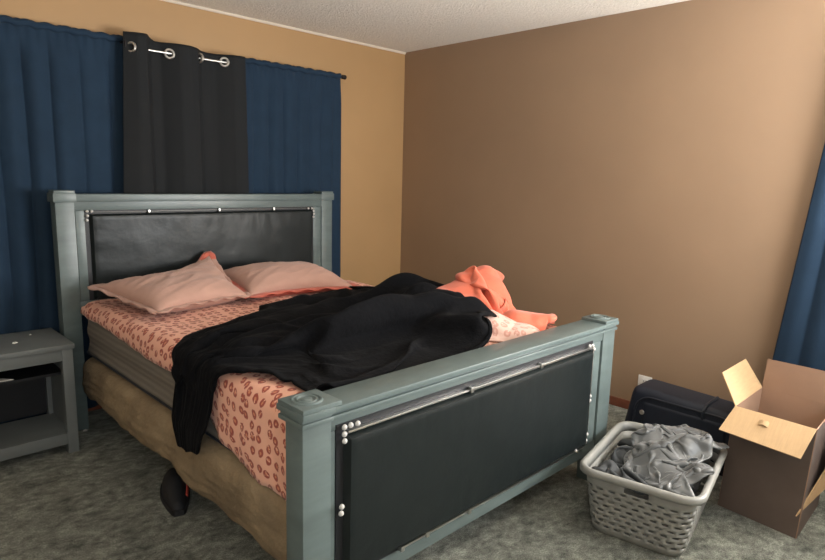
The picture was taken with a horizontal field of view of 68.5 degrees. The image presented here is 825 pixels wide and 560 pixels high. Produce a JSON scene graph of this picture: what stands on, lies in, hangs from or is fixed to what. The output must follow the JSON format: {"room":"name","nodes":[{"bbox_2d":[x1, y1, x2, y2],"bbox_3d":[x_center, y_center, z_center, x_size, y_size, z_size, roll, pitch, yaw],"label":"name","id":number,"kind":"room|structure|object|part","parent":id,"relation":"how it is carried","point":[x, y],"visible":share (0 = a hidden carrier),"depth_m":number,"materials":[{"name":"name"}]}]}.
{"room":"bedroom","nodes":[
{"label":"bedroom","id":0,"kind":"room"},
{"bbox_2d":[0,0,404,285],"bbox_3d":[-1.812,-0.441,3.563,4.940,2.420,0.120,-8,13,-44],"label":"wall","id":1,"kind":"structure","parent":0,"point":[372,91],"depth_m":4.65,"materials":[{"name":"beige paint"}]},
{"bbox_2d":[88,405,101,410],"bbox_3d":[-1.800,0.733,3.707,4.686,0.058,0.012,-8,13,-44],"label":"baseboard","id":2,"kind":"structure","parent":1,"relation":"attached to","point":[97,406],"depth_m":3.62,"materials":[{"name":"brown wood"}]},
{"bbox_2d":[119,40,346,79],"bbox_3d":[-1.539,-1.335,3.464,2.928,0.070,0.156,-8,13,-44],"label":"curtain rod","id":3,"kind":"object","parent":1,"relation":"attached to","point":[344,77],"visible":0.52,"depth_m":3.63,"materials":[{"name":"silver metal"}]},
{"bbox_2d":[0,15,123,423],"bbox_3d":[-2.101,-0.262,3.112,1.329,2.102,0.064,-8,13,-44],"label":"curtain","id":4,"kind":"object","parent":3,"relation":"hanging from","point":[61,86],"visible":0.56,"depth_m":3.21,"materials":[{"name":"blue fabric"}]},
{"bbox_2d":[123,31,248,193],"bbox_3d":[-1.366,-0.354,3.729,0.073,2.116,0.786,10,13,43],"label":"curtain","id":5,"kind":"object","parent":3,"relation":"hanging from","point":[185,115],"visible":0.43,"depth_m":3.59,"materials":[{"name":"black fabric"}]},
{"bbox_3d":[-1.321,-1.320,3.582,0.700,0.013,0.013,-8,13,-44],"label":"rod","id":6,"kind":"part","parent":3,"relation":"part of","materials":[{"name":"silver metal"}]},
{"bbox_2d":[245,58,340,276],"bbox_3d":[-0.856,-0.434,4.320,0.845,2.105,0.039,-8,13,-44],"label":"curtain","id":7,"kind":"object","parent":3,"relation":"hanging from","point":[294,112],"visible":0.43,"depth_m":4.22,"materials":[{"name":"blue fabric"}]},
{"bbox_2d":[160,0,405,53],"bbox_3d":[-1.734,-1.617,3.316,4.700,0.014,0.014,-8,13,-44],"label":"trim","id":8,"kind":"structure","parent":1,"relation":"attached to","point":[169,1],"depth_m":4.10,"materials":[{"name":"beige paint"}]},
{"bbox_2d":[0,404,824,559],"bbox_3d":[-0.315,1.099,2.239,4.940,0.100,4.490,-8,13,-44],"label":"floor","id":9,"kind":"structure","parent":0,"point":[101,500],"depth_m":2.51,"materials":[{"name":"carpet"}]},
{"bbox_2d":[0,328,79,460],"bbox_3d":[-1.981,0.586,3.023,0.458,0.566,0.410,-8,13,-44],"label":"nightstand","id":10,"kind":"object","parent":9,"relation":"on","point":[40,365],"visible":0.99,"depth_m":3.04,"materials":[{"name":"grey paint"}]},
{"bbox_2d":[0,378,13,381],"bbox_3d":[-1.999,0.481,2.888,0.155,0.004,0.075,-8,13,-44],"label":"envelope","id":11,"kind":"object","parent":10,"relation":"on","point":[1,379],"visible":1,"depth_m":2.91,"materials":[{"name":"white paper"}]},
{"bbox_3d":[-2.107,0.521,3.143,0.358,0.432,0.012,-8,13,-44],"label":"panel","id":12,"kind":"part","parent":10,"relation":"part of","materials":[{"name":"black"}]},
{"bbox_2d":[0,363,60,385],"bbox_3d":[-1.992,0.469,3.018,0.418,0.014,0.270,-8,13,-44],"label":"shelf","id":13,"kind":"object","parent":10,"relation":"attached to","point":[50,369],"depth_m":3.02,"materials":[{"name":"black wood"}]},
{"bbox_2d":[0,413,65,447],"bbox_3d":[-1.981,0.769,3.049,0.418,0.016,0.324,-8,13,-44],"label":"shelf","id":14,"kind":"object","parent":10,"relation":"attached to","point":[14,433],"depth_m":3.08,"materials":[{"name":"grey paint"}]},
{"bbox_3d":[-1.960,0.556,3.281,0.048,0.540,0.048,-8,13,-44],"label":"leg","id":15,"kind":"part","parent":10,"relation":"part of","materials":[{"name":"grey paint"}]},
{"bbox_3d":[-1.836,0.525,3.155,0.012,0.432,0.294,-8,13,-44],"label":"panel","id":16,"kind":"part","parent":10,"relation":"part of","materials":[{"name":"grey paint"}]},
{"bbox_3d":[-1.721,0.602,3.042,0.048,0.540,0.048,-8,13,-44],"label":"leg","id":17,"kind":"part","parent":10,"relation":"part of","materials":[{"name":"grey paint"}]},
{"bbox_2d":[160,468,189,516],"bbox_3d":[-1.033,0.910,2.642,0.122,0.101,0.290,-3,11,-26],"label":"shoe","id":18,"kind":"object","parent":9,"relation":"on","point":[174,492],"visible":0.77,"depth_m":2.60,"materials":[{"name":"black"}]},
{"bbox_2d":[47,190,618,559],"bbox_3d":[-0.470,0.247,3.047,1.770,1.304,2.317,-8,13,-44],"label":"bed","id":19,"kind":"object","parent":9,"relation":"on","point":[388,466],"visible":0.91,"depth_m":2.30,"materials":[{"name":"grey paint"}]},
{"bbox_3d":[-1.836,0.206,3.251,0.090,1.246,0.088,-8,13,-44],"label":"post","id":20,"kind":"part","parent":19,"relation":"part of","materials":[{"name":"grey paint"}]},
{"bbox_2d":[82,357,286,559],"bbox_3d":[-0.490,0.607,3.119,1.683,0.281,2.106,-8,13,-44],"label":"box spring","id":21,"kind":"object","parent":19,"relation":"on","point":[216,474],"visible":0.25,"depth_m":2.26,"materials":[{"name":"beige fabric"}]},
{"bbox_2d":[87,320,231,451],"bbox_3d":[-0.485,0.323,3.081,1.593,0.282,2.070,-8,13,-44],"label":"mattress","id":22,"kind":"object","parent":21,"relation":"on","point":[105,347],"visible":0.19,"depth_m":2.77,"materials":[{"name":"grey fabric"}]},
{"bbox_2d":[81,280,556,500],"bbox_3d":[-0.483,0.326,3.074,1.623,0.331,2.054,-8,13,-44],"label":"fitted sheet","id":23,"kind":"object","parent":22,"relation":"on","point":[244,414],"visible":0.16,"depth_m":2.12,"materials":[{"name":"pink fabric"}]},
{"bbox_2d":[87,251,250,314],"bbox_3d":[-1.204,0.009,3.212,0.661,0.221,0.731,9,12,36],"label":"pillow","id":24,"kind":"object","parent":23,"relation":"on","point":[204,283],"visible":1,"depth_m":3.06,"materials":[{"name":"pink fabric"}]},
{"bbox_2d":[224,261,358,298],"bbox_3d":[-0.772,-0.025,3.654,0.769,0.163,0.602,-6,12,-38],"label":"pillow","id":25,"kind":"object","parent":23,"relation":"on","point":[264,279],"visible":0.89,"depth_m":3.51,"materials":[{"name":"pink fabric"}]},
{"bbox_2d":[171,272,496,454],"bbox_3d":[-0.312,0.283,2.797,1.584,0.547,1.422,-8,13,-44],"label":"blanket","id":26,"kind":"object","parent":23,"relation":"on","point":[323,341],"visible":0.98,"depth_m":2.36,"materials":[{"name":"black fabric"}]},
{"bbox_2d":[436,265,556,341],"bbox_3d":[0.409,0.083,2.961,0.529,0.253,0.775,-2,10,-20],"label":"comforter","id":27,"kind":"object","parent":23,"relation":"on","point":[484,283],"visible":0.77,"depth_m":2.96,"materials":[{"name":"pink fabric"}]},
{"bbox_3d":[-1.225,-0.209,3.767,1.585,0.646,0.094,-8,13,-44],"label":"headboard","id":28,"kind":"part","parent":19,"relation":"part of","materials":[{"name":"grey paint"}]},
{"bbox_3d":[-1.204,-0.191,3.732,1.422,0.458,0.029,-8,13,-44],"label":"padded panel","id":29,"kind":"part","parent":19,"relation":"part of","materials":[{"name":"black leather"}]},
{"bbox_3d":[-0.301,0.752,1.758,0.096,0.744,0.085,-8,13,-44],"label":"post","id":30,"kind":"part","parent":19,"relation":"part of","materials":[{"name":"grey paint"}]},
{"bbox_3d":[-0.649,0.043,4.403,0.090,1.246,0.088,-8,13,-44],"label":"post","id":31,"kind":"part","parent":19,"relation":"part of","materials":[{"name":"grey paint"}]},
{"bbox_3d":[0.281,0.575,2.316,1.560,0.618,0.129,-8,13,-44],"label":"footboard","id":32,"kind":"part","parent":19,"relation":"part of","materials":[{"name":"grey paint"}]},
{"bbox_3d":[0.300,0.598,2.250,1.388,0.447,0.027,-8,13,-44],"label":"padded panel","id":33,"kind":"part","parent":19,"relation":"part of","materials":[{"name":"black leather"}]},
{"bbox_3d":[0.874,0.591,2.898,0.108,0.744,0.085,-8,13,-44],"label":"post","id":34,"kind":"part","parent":19,"relation":"part of","materials":[{"name":"grey paint"}]},
{"bbox_2d":[580,421,727,555],"bbox_3d":[1.030,0.879,2.597,0.484,0.282,0.636,8,12,34],"label":"laundry basket","id":35,"kind":"object","parent":9,"relation":"on","point":[664,522],"visible":0.72,"depth_m":2.39,"materials":[{"name":"grey plastic"}]},
{"bbox_2d":[592,438,702,495],"bbox_3d":[1.027,0.775,2.581,0.375,0.101,0.565,9,12,36],"label":"shirt","id":36,"kind":"object","parent":35,"relation":"in","point":[612,466],"visible":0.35,"depth_m":2.49,"materials":[{"name":"grey fabric"}]},
{"bbox_2d":[620,423,728,496],"bbox_3d":[1.094,0.714,2.548,0.550,0.145,0.396,-8,13,-44],"label":"clothes","id":37,"kind":"object","parent":36,"relation":"on","point":[672,457],"visible":0.97,"depth_m":2.50,"materials":[{"name":"grey fabric"}]},
{"bbox_2d":[622,379,734,475],"bbox_3d":[1.453,0.760,3.223,0.264,0.331,0.608,-8,13,-44],"label":"suitcase","id":38,"kind":"object","parent":9,"relation":"on","point":[653,401],"visible":0.33,"depth_m":3.17,"materials":[{"name":"black"}]},
{"bbox_2d":[718,359,824,538],"bbox_3d":[1.592,0.715,2.692,0.569,0.605,0.446,-8,13,-44],"label":"cardboard box","id":39,"kind":"object","parent":9,"relation":"on","point":[773,477],"visible":0.99,"depth_m":2.60,"materials":[{"name":"brown cardboard"}]},
{"bbox_2d":[174,0,688,51],"bbox_3d":[-0.251,-1.386,1.821,4.940,0.100,4.490,-8,13,-44],"label":"ceiling","id":40,"kind":"structure","parent":0,"point":[399,25],"depth_m":3.80,"materials":[{"name":"white paint"}]},
{"bbox_2d":[400,0,824,401],"bbox_3d":[1.438,-0.380,3.701,0.120,2.420,4.250,-8,13,-44],"label":"wall","id":41,"kind":"structure","parent":0,"point":[654,170],"depth_m":3.67,"materials":[{"name":"beige paint"}]},
{"bbox_2d":[609,395,629,408],"bbox_3d":[1.360,0.791,3.850,0.012,0.058,4.250,-8,13,-44],"label":"baseboard","id":42,"kind":"structure","parent":41,"relation":"attached to","point":[613,400],"depth_m":3.88,"materials":[{"name":"brown wood"}]},
{"bbox_2d":[638,375,651,384],"bbox_3d":[1.437,0.650,3.754,0.010,0.115,0.086,-8,13,-44],"label":"wall outlet","id":43,"kind":"object","parent":41,"relation":"attached to","point":[641,379],"visible":0.39,"depth_m":3.76,"materials":[{"name":"white plastic"}]},
{"bbox_3d":[2.441,-1.047,2.426,0.084,0.018,1.180,-8,13,-44],"label":"curtain rod","id":44,"kind":"object","parent":41,"relation":"attached to","visible":0},
{"bbox_2d":[772,143,824,370],"bbox_3d":[2.125,-0.110,2.837,0.035,2.049,0.746,-8,13,-44],"label":"curtain","id":45,"kind":"object","parent":44,"relation":"hanging from","point":[801,336],"visible":0.44,"depth_m":3.02,"materials":[{"name":"blue fabric"}]}
]}

